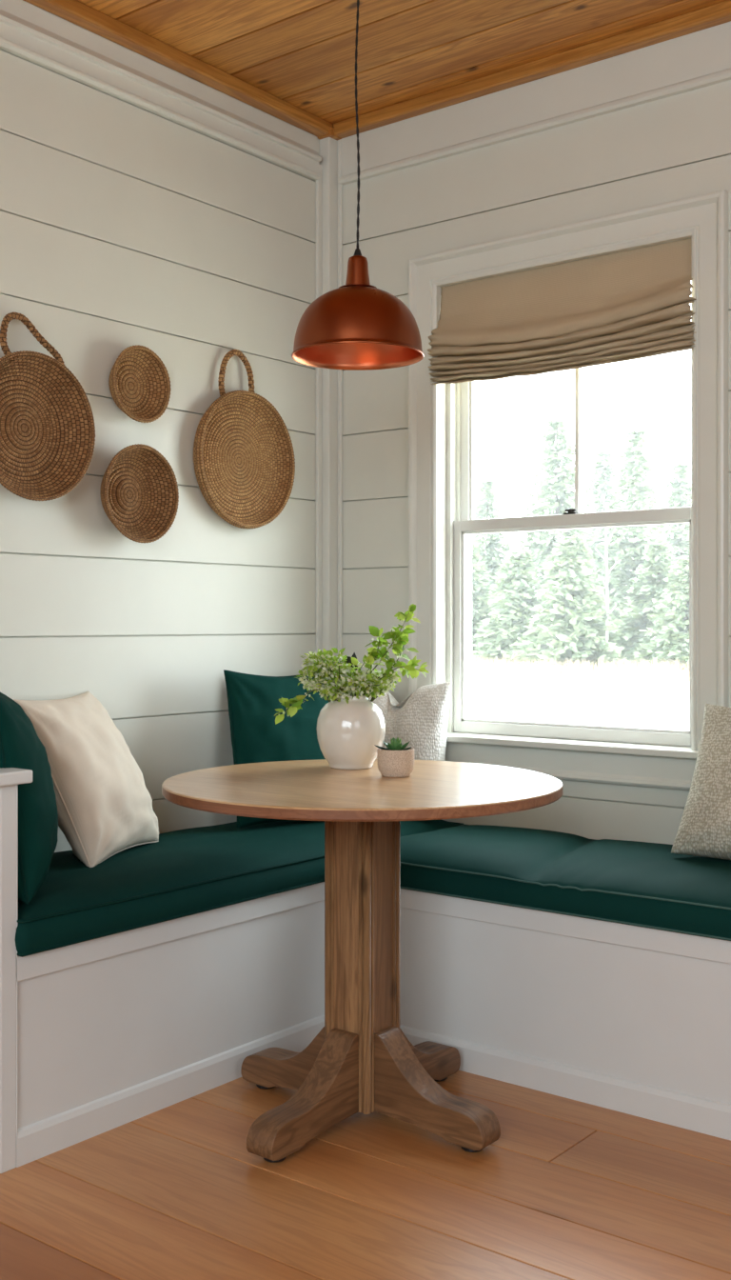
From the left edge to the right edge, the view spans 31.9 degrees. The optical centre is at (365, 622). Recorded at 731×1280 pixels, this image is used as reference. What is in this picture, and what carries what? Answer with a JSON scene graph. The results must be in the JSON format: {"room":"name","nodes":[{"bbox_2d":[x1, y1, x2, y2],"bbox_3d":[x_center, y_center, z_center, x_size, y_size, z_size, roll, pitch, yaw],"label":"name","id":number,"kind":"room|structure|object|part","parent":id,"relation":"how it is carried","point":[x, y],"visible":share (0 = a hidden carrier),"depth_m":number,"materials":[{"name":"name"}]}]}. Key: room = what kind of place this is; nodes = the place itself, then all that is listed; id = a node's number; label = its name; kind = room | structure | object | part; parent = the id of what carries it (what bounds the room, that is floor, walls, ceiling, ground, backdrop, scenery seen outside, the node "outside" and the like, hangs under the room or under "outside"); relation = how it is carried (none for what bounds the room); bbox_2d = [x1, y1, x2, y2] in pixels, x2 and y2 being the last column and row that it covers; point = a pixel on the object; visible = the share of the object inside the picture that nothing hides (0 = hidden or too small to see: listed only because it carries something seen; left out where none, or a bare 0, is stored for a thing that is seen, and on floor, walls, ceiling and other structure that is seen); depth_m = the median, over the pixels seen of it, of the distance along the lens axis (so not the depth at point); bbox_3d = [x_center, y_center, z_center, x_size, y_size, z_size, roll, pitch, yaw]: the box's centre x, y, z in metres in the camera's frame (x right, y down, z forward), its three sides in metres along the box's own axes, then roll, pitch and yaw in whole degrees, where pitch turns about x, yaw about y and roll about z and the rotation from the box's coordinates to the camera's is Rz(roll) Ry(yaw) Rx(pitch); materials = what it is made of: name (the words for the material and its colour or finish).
{"room":"dining room","nodes":[
{"label":"dining room","id":0,"kind":"room"},
{"bbox_2d":[0,0,319,852],"bbox_3d":[-1.800,-0.254,2.157,0.120,2.850,5.540,0,0,38],"label":"wall","id":1,"kind":"structure","parent":0,"point":[124,224],"depth_m":3.60,"materials":[{"name":"white paint"}]},
{"bbox_2d":[0,312,95,500],"bbox_3d":[-0.847,-0.541,3.216,0.070,0.473,0.374,0,0,38],"label":"woven basket","id":2,"kind":"object","parent":1,"relation":"attached to","point":[48,428],"visible":1,"depth_m":3.26,"materials":[{"name":"brown wicker"}]},
{"bbox_3d":[-0.841,-0.705,3.223,0.043,0.146,0.192,0,0,38],"label":"handle","id":3,"kind":"part","parent":2,"relation":"part of","materials":[{"name":"brown wicker"}]},
{"bbox_2d":[100,443,179,542],"bbox_3d":[-0.631,-0.351,3.489,0.074,0.269,0.268,0,0,38],"label":"woven basket","id":4,"kind":"object","parent":1,"relation":"attached to","point":[139,492],"visible":1,"depth_m":3.52,"materials":[{"name":"brown wicker"}]},
{"bbox_2d":[108,344,171,422],"bbox_3d":[-0.629,-0.652,3.506,0.056,0.211,0.211,0,0,38],"label":"woven basket","id":5,"kind":"object","parent":1,"relation":"attached to","point":[139,382],"visible":1,"depth_m":3.53,"materials":[{"name":"brown wicker"}]},
{"bbox_2d":[0,0,321,179],"bbox_3d":[-1.764,-1.508,2.084,0.026,0.143,5.230,0,0,38],"label":"trim","id":6,"kind":"structure","parent":1,"relation":"attached to","point":[29,31],"depth_m":3.57,"materials":[{"name":"white paint"}]},
{"bbox_2d":[23,0,333,137],"bbox_3d":[-1.733,-1.599,2.104,0.050,0.040,5.300,0,0,38],"label":"trim","id":7,"kind":"structure","parent":1,"relation":"attached to","point":[74,11],"depth_m":3.62,"materials":[{"name":"brown wood"}]},
{"bbox_2d":[193,349,295,529],"bbox_3d":[-0.365,-0.551,3.845,0.052,0.538,0.418,0,0,38],"label":"woven basket","id":8,"kind":"object","parent":1,"relation":"attached to","point":[244,460],"visible":1,"depth_m":3.86,"materials":[{"name":"brown wicker"}]},
{"bbox_3d":[-0.386,-0.737,3.824,0.024,0.166,0.146,0,0,38],"label":"handle","id":9,"kind":"part","parent":8,"relation":"part of","materials":[{"name":"brown wicker"}]},
{"bbox_2d":[315,137,342,668],"bbox_3d":[-0.119,-0.449,4.159,0.058,2.260,0.074,0,0,38],"label":"trim","id":10,"kind":"structure","parent":1,"relation":"attached to","point":[329,191],"depth_m":4.15,"materials":[{"name":"white paint"}]},
{"bbox_2d":[318,126,341,140],"bbox_3d":[-0.115,-1.587,4.164,0.058,0.027,0.062,0,0,38],"label":"trim","id":11,"kind":"structure","parent":1,"relation":"attached to","point":[331,134],"depth_m":4.14,"materials":[{"name":"brown wood"}]},
{"bbox_2d":[0,1070,730,1279],"bbox_3d":[0.056,1.141,0.716,4.620,0.060,5.320,0,0,38],"label":"floor","id":12,"kind":"structure","parent":0,"point":[569,1189],"depth_m":2.45,"materials":[{"name":"brown wood"}]},
{"bbox_2d":[161,759,562,1162],"bbox_3d":[-0.006,0.733,2.883,0.894,0.757,0.894,0,0,38],"label":"pedestal table","id":13,"kind":"object","parent":12,"relation":"on","point":[362,1060],"visible":0.98,"depth_m":2.81,"materials":[{"name":"brown wood"}]},
{"bbox_3d":[-0.164,1.002,3.007,0.288,0.191,0.072,0,0,38],"label":"leg","id":14,"kind":"part","parent":13,"relation":"part of","materials":[{"name":"brown wood"}]},
{"bbox_3d":[-0.130,1.002,2.726,0.072,0.191,0.288,0,0,38],"label":"leg","id":15,"kind":"part","parent":13,"relation":"part of","materials":[{"name":"brown wood"}]},
{"bbox_2d":[316,695,385,769],"bbox_3d":[-0.035,0.265,3.128,0.168,0.177,0.168,0,0,38],"label":"vase","id":16,"kind":"object","parent":13,"relation":"on","point":[348,734],"visible":0.84,"depth_m":3.07,"materials":[{"name":"beige ceramic"}]},
{"bbox_2d":[274,603,429,724],"bbox_3d":[-0.038,0.146,3.124,0.378,0.385,0.136,0,0,-10],"label":"bouquet","id":17,"kind":"object","parent":16,"relation":"in","point":[336,684],"visible":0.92,"depth_m":3.11,"materials":[{"name":"green plant"}]},
{"bbox_3d":[-0.006,0.728,2.883,0.116,0.696,0.116,0,0,38],"label":"post","id":18,"kind":"part","parent":13,"relation":"part of","materials":[{"name":"brown wood"}]},
{"bbox_2d":[374,737,414,777],"bbox_3d":[0.070,0.309,2.955,0.086,0.089,0.087,0,0,38],"label":"potted succulent","id":19,"kind":"object","parent":13,"relation":"on","point":[394,760],"visible":1,"depth_m":2.92,"materials":[{"name":"ceramic"}]},
{"bbox_3d":[0.117,1.002,3.041,0.072,0.191,0.288,0,0,38],"label":"leg","id":20,"kind":"part","parent":13,"relation":"part of","materials":[{"name":"brown wood"}]},
{"bbox_3d":[0.151,1.002,2.760,0.288,0.191,0.072,0,0,38],"label":"leg","id":21,"kind":"part","parent":13,"relation":"part of","materials":[{"name":"brown wood"}]},
{"bbox_2d":[0,767,730,1173],"bbox_3d":[0.303,0.706,2.805,2.388,0.810,1.682,0,0,38],"label":"bench","id":22,"kind":"object","parent":12,"relation":"on","point":[100,1035],"visible":0.67,"depth_m":2.94,"materials":[{"name":"white paint"}]},
{"bbox_3d":[-0.926,0.720,2.752,0.518,0.783,0.042,0,0,38],"label":"panel","id":23,"kind":"part","parent":22,"relation":"part of","materials":[{"name":"white paint"}]},
{"bbox_2d":[15,819,464,957],"bbox_3d":[-0.408,0.622,3.396,0.540,0.116,1.628,0,0,38],"label":"bench cushion","id":24,"kind":"object","parent":22,"relation":"on","point":[193,870],"visible":0.56,"depth_m":3.02,"materials":[{"name":"green fabric"}]},
{"bbox_2d":[0,692,58,904],"bbox_3d":[-0.800,0.366,2.860,0.225,0.439,0.469,0,0,-24],"label":"throw pillow","id":25,"kind":"object","parent":24,"relation":"on","point":[21,747],"visible":0.78,"depth_m":2.68,"materials":[{"name":"green fabric"}]},
{"bbox_2d":[13,690,159,867],"bbox_3d":[-0.684,0.380,3.197,0.263,0.397,0.398,0,0,15],"label":"throw pillow","id":26,"kind":"object","parent":24,"relation":"on","point":[104,802],"visible":0.92,"depth_m":3.07,"materials":[{"name":"beige fabric"}]},
{"bbox_2d":[223,669,331,828],"bbox_3d":[-0.227,0.357,3.662,0.392,0.451,0.180,0,0,-37],"label":"throw pillow","id":27,"kind":"object","parent":24,"relation":"on","point":[252,699],"visible":0.41,"depth_m":3.59,"materials":[{"name":"green fabric"}]},
{"bbox_2d":[359,681,451,760],"bbox_3d":[0.095,0.383,3.893,0.351,0.412,0.168,0,0,30],"label":"throw pillow","id":28,"kind":"object","parent":24,"relation":"on","point":[421,719],"visible":0.27,"depth_m":3.83,"materials":[{"name":"white fabric"}]},
{"bbox_3d":[0.328,0.707,2.465,1.870,0.052,1.061,0,0,38],"label":"seat rail","id":29,"kind":"part","parent":22,"relation":"part of","materials":[{"name":"white paint"}]},
{"bbox_3d":[0.328,1.074,2.465,1.870,0.074,1.061,0,0,38],"label":"board","id":30,"kind":"part","parent":22,"relation":"part of","materials":[{"name":"white paint"}]},
{"bbox_3d":[0.328,0.901,2.463,1.868,0.360,1.059,0,0,38],"label":"panel","id":31,"kind":"part","parent":22,"relation":"part of","materials":[{"name":"white paint"}]},
{"bbox_2d":[400,824,730,940],"bbox_3d":[0.829,0.627,3.071,1.828,0.105,0.615,0,0,38],"label":"bench cushion","id":32,"kind":"object","parent":22,"relation":"on","point":[633,883],"visible":0.82,"depth_m":3.08,"materials":[{"name":"green fabric"}]},
{"bbox_2d":[671,703,730,859],"bbox_3d":[1.004,0.405,3.094,0.466,0.395,0.274,0,0,38],"label":"throw pillow","id":33,"kind":"object","parent":32,"relation":"on","point":[705,829],"visible":1,"depth_m":3.11,"materials":[{"name":"beige fabric"}]},
{"bbox_2d":[77,0,727,123],"bbox_3d":[0.056,-1.649,0.716,4.620,0.060,5.320,0,0,38],"label":"ceiling","id":34,"kind":"structure","parent":0,"point":[301,53],"depth_m":3.52,"materials":[{"name":"brown wood"}]},
{"bbox_2d":[291,0,424,370],"bbox_3d":[-0.018,-1.109,2.887,0.301,1.019,0.301,0,0,29],"label":"pendant lamp","id":35,"kind":"object","parent":34,"relation":"hanging from","point":[357,325],"visible":1,"depth_m":2.81,"materials":[{"name":"orange metal"}]},
{"bbox_3d":[-0.018,-1.220,2.887,0.012,0.759,0.006,0,0,0],"label":"cord","id":36,"kind":"part","parent":35,"relation":"part of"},
{"bbox_3d":[-0.018,-0.676,2.887,0.301,0.153,0.301,0,0,38],"label":"lamp shade","id":37,"kind":"part","parent":35,"relation":"part of","materials":[{"name":"orange metal"}]},
{"bbox_2d":[342,23,730,844],"bbox_3d":[1.788,-0.254,2.814,4.720,2.850,0.160,0,0,38],"label":"wall","id":38,"kind":"structure","parent":0,"point":[678,147],"depth_m":3.83,"materials":[{"name":"white paint"}]},
{"bbox_2d":[333,0,730,138],"bbox_3d":[1.698,-1.599,2.755,4.550,0.040,0.045,0,0,38],"label":"trim","id":39,"kind":"structure","parent":38,"relation":"attached to","point":[716,14],"depth_m":3.66,"materials":[{"name":"brown wood"}]},
{"bbox_2d":[339,20,730,185],"bbox_3d":[1.708,-1.503,2.763,4.545,0.152,0.020,0,0,38],"label":"trim","id":40,"kind":"structure","parent":38,"relation":"attached to","point":[700,59],"depth_m":3.69,"materials":[{"name":"white paint"}]},
{"bbox_2d":[408,189,729,790],"bbox_3d":[0.588,-0.342,3.724,1.037,1.582,0.208,0,0,38],"label":"window","id":41,"kind":"structure","parent":38,"relation":"in","point":[443,523],"depth_m":3.68,"materials":[{"name":"white paint"}]},
{"bbox_2d":[427,238,697,384],"bbox_3d":[0.546,-0.876,3.668,0.858,0.322,0.095,0,0,38],"label":"roman shade","id":42,"kind":"object","parent":41,"relation":"attached to","point":[633,304],"visible":1,"depth_m":3.64,"materials":[{"name":"beige fabric"}]},
{"bbox_3d":[0.603,0.011,3.743,0.829,0.656,0.036,0,0,38],"label":"sash","id":43,"kind":"part","parent":41,"relation":"part of","materials":[{"name":"paint"}]},
{"bbox_3d":[0.631,-0.659,3.779,0.829,0.756,0.035,0,0,38],"label":"sash","id":44,"kind":"part","parent":41,"relation":"part of","materials":[{"name":"glass"}]},
{"label":"outside","id":45,"kind":"structure","parent":0,"visible":0},
{"bbox_2d":[472,674,689,730],"bbox_3d":[27.146,1.448,47.124,110.000,0.392,100.000,0,0,38],"label":"snowy ground","id":46,"kind":"structure","parent":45,"point":[663,705],"depth_m":23.06,"materials":[{"name":"white snow"}]},
{"bbox_2d":[472,541,496,650],"bbox_3d":[3.011,-0.194,38.824,3.673,4.585,4.051,0,0,29],"label":"conifer tree","id":47,"kind":"object","parent":46,"relation":"on","point":[482,589],"visible":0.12,"depth_m":38.34,"materials":[{"name":"green plant"}]},
{"bbox_2d":[472,480,514,600],"bbox_3d":[4.509,-1.586,46.028,4.210,7.101,4.288,0,0,31],"label":"conifer tree","id":48,"kind":"object","parent":46,"relation":"on","point":[484,506],"visible":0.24,"depth_m":45.75,"materials":[{"name":"green plant"}]},
{"bbox_2d":[472,549,548,672],"bbox_3d":[4.430,-0.043,37.021,3.683,4.168,3.340,0,0,-3],"label":"conifer tree","id":49,"kind":"object","parent":46,"relation":"on","point":[514,595],"visible":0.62,"depth_m":36.57,"materials":[{"name":"green plant"}]},
{"bbox_2d":[512,417,612,596],"bbox_3d":[6.596,-2.462,43.841,5.419,9.141,5.520,0,0,-44],"label":"conifer tree","id":50,"kind":"object","parent":46,"relation":"on","point":[563,479],"visible":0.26,"depth_m":43.80,"materials":[{"name":"green plant"}]},
{"bbox_2d":[504,534,634,677],"bbox_3d":[5.677,-0.157,35.030,4.018,4.489,3.824,0,0,34],"label":"conifer tree","id":51,"kind":"object","parent":46,"relation":"on","point":[568,624],"visible":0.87,"depth_m":34.47,"materials":[{"name":"green plant"}]},
{"bbox_2d":[544,528,613,621],"bbox_3d":[6.436,-0.847,40.350,3.204,5.391,3.517,0,0,21],"label":"conifer tree","id":52,"kind":"object","parent":46,"relation":"on","point":[578,531],"visible":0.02,"depth_m":40.20,"materials":[{"name":"green plant"}]},
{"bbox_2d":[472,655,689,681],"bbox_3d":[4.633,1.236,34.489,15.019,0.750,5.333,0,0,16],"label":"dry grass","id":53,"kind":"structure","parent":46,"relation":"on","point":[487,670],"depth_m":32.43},
{"bbox_2d":[595,527,617,642],"bbox_3d":[6.524,-0.557,34.566,0.576,4.437,0.573,0,0,-36],"label":"birch","id":54,"kind":"object","parent":46,"relation":"on","point":[607,543],"visible":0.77,"depth_m":34.54,"materials":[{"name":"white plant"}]},
{"bbox_2d":[581,450,633,596],"bbox_3d":[9.460,-2.322,49.889,5.323,8.815,5.226,0,0,1],"label":"conifer tree","id":55,"kind":"object","parent":46,"relation":"on","point":[603,485],"visible":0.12,"depth_m":49.79,"materials":[{"name":"green plant"}]},
{"bbox_2d":[593,429,674,651],"bbox_3d":[9.012,-2.147,42.084,4.984,8.407,5.077,0,0,10],"label":"conifer tree","id":56,"kind":"object","parent":46,"relation":"on","point":[633,460],"visible":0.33,"depth_m":41.68,"materials":[{"name":"green plant"}]},
{"bbox_2d":[609,541,678,668],"bbox_3d":[8.396,-0.113,36.401,3.718,4.364,3.906,0,0,20],"label":"conifer tree","id":57,"kind":"object","parent":46,"relation":"on","point":[650,584],"visible":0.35,"depth_m":36.15,"materials":[{"name":"green plant"}]},
{"bbox_2d":[632,557,689,678],"bbox_3d":[8.549,0.112,34.149,3.187,3.741,3.348,0,0,39],"label":"conifer tree","id":58,"kind":"object","parent":46,"relation":"on","point":[670,639],"visible":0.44,"depth_m":33.77,"materials":[{"name":"green plant"}]},
{"bbox_2d":[655,462,692,562],"bbox_3d":[11.448,-1.866,46.086,4.597,7.754,4.682,0,0,3],"label":"conifer tree","id":59,"kind":"object","parent":46,"relation":"on","point":[679,490],"visible":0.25,"depth_m":45.75,"materials":[{"name":"green plant"}]}
]}

